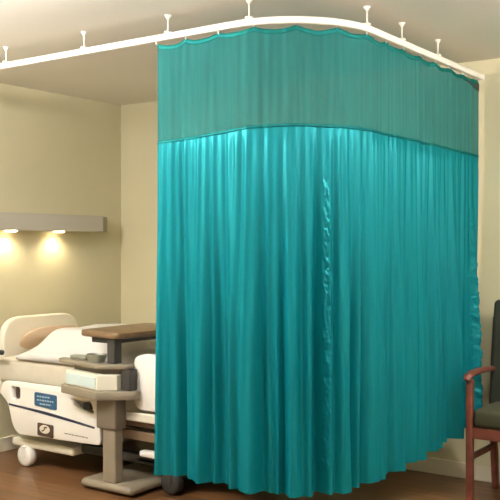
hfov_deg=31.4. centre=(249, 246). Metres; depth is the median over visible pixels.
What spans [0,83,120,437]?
wall
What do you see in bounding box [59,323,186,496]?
table
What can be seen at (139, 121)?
wall
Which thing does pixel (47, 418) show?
hospital bed
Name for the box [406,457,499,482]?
baseboard
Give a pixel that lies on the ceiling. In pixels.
(468, 30)
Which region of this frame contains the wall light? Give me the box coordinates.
[0,212,106,232]
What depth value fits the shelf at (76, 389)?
4.90 m
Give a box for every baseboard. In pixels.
[0,434,21,451]
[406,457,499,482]
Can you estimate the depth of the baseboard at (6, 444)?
5.99 m
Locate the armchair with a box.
[463,300,499,499]
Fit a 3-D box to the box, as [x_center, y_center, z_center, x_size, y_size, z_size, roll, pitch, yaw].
[-0.981,0.641,5.146,0.130,0.026,0.054,0,0,35]
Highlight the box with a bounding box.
[70,354,86,359]
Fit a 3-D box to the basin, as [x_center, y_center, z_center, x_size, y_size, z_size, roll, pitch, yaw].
[-0.868,0.631,5.021,0.120,0.046,0.120,0,0,35]
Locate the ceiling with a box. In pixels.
[0,0,499,104]
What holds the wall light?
attached to the wall at (60, 154)
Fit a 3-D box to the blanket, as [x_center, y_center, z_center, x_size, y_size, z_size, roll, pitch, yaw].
[-0.473,0.616,5.501,1.799,0.194,0.976,0,0,35]
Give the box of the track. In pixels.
[0,0,484,80]
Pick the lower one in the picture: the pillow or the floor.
the floor
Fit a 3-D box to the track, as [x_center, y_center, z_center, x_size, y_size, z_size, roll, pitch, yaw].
[-0.389,-1.030,4.622,3.467,0.130,1.415,0,0,3]
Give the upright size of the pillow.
0.160 m
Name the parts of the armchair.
leg, armrest, seat rail, seat, backrest, leg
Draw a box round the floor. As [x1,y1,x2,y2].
[0,440,499,499]
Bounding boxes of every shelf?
[59,357,133,369]
[61,383,139,399]
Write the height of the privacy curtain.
2.072 m
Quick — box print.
[37,396,52,405]
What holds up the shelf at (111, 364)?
attached to the table
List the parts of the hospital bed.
mattress, headboard, control panel, rail, rail arm, frame, lift frame, panel, rail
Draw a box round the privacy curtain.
[154,25,482,497]
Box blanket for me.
[16,323,155,368]
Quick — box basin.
[86,353,106,362]
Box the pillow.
[20,325,77,348]
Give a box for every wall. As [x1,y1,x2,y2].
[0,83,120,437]
[121,58,499,466]
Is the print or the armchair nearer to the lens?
the armchair
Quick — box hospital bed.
[0,313,183,494]
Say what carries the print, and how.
attached to the hospital bed

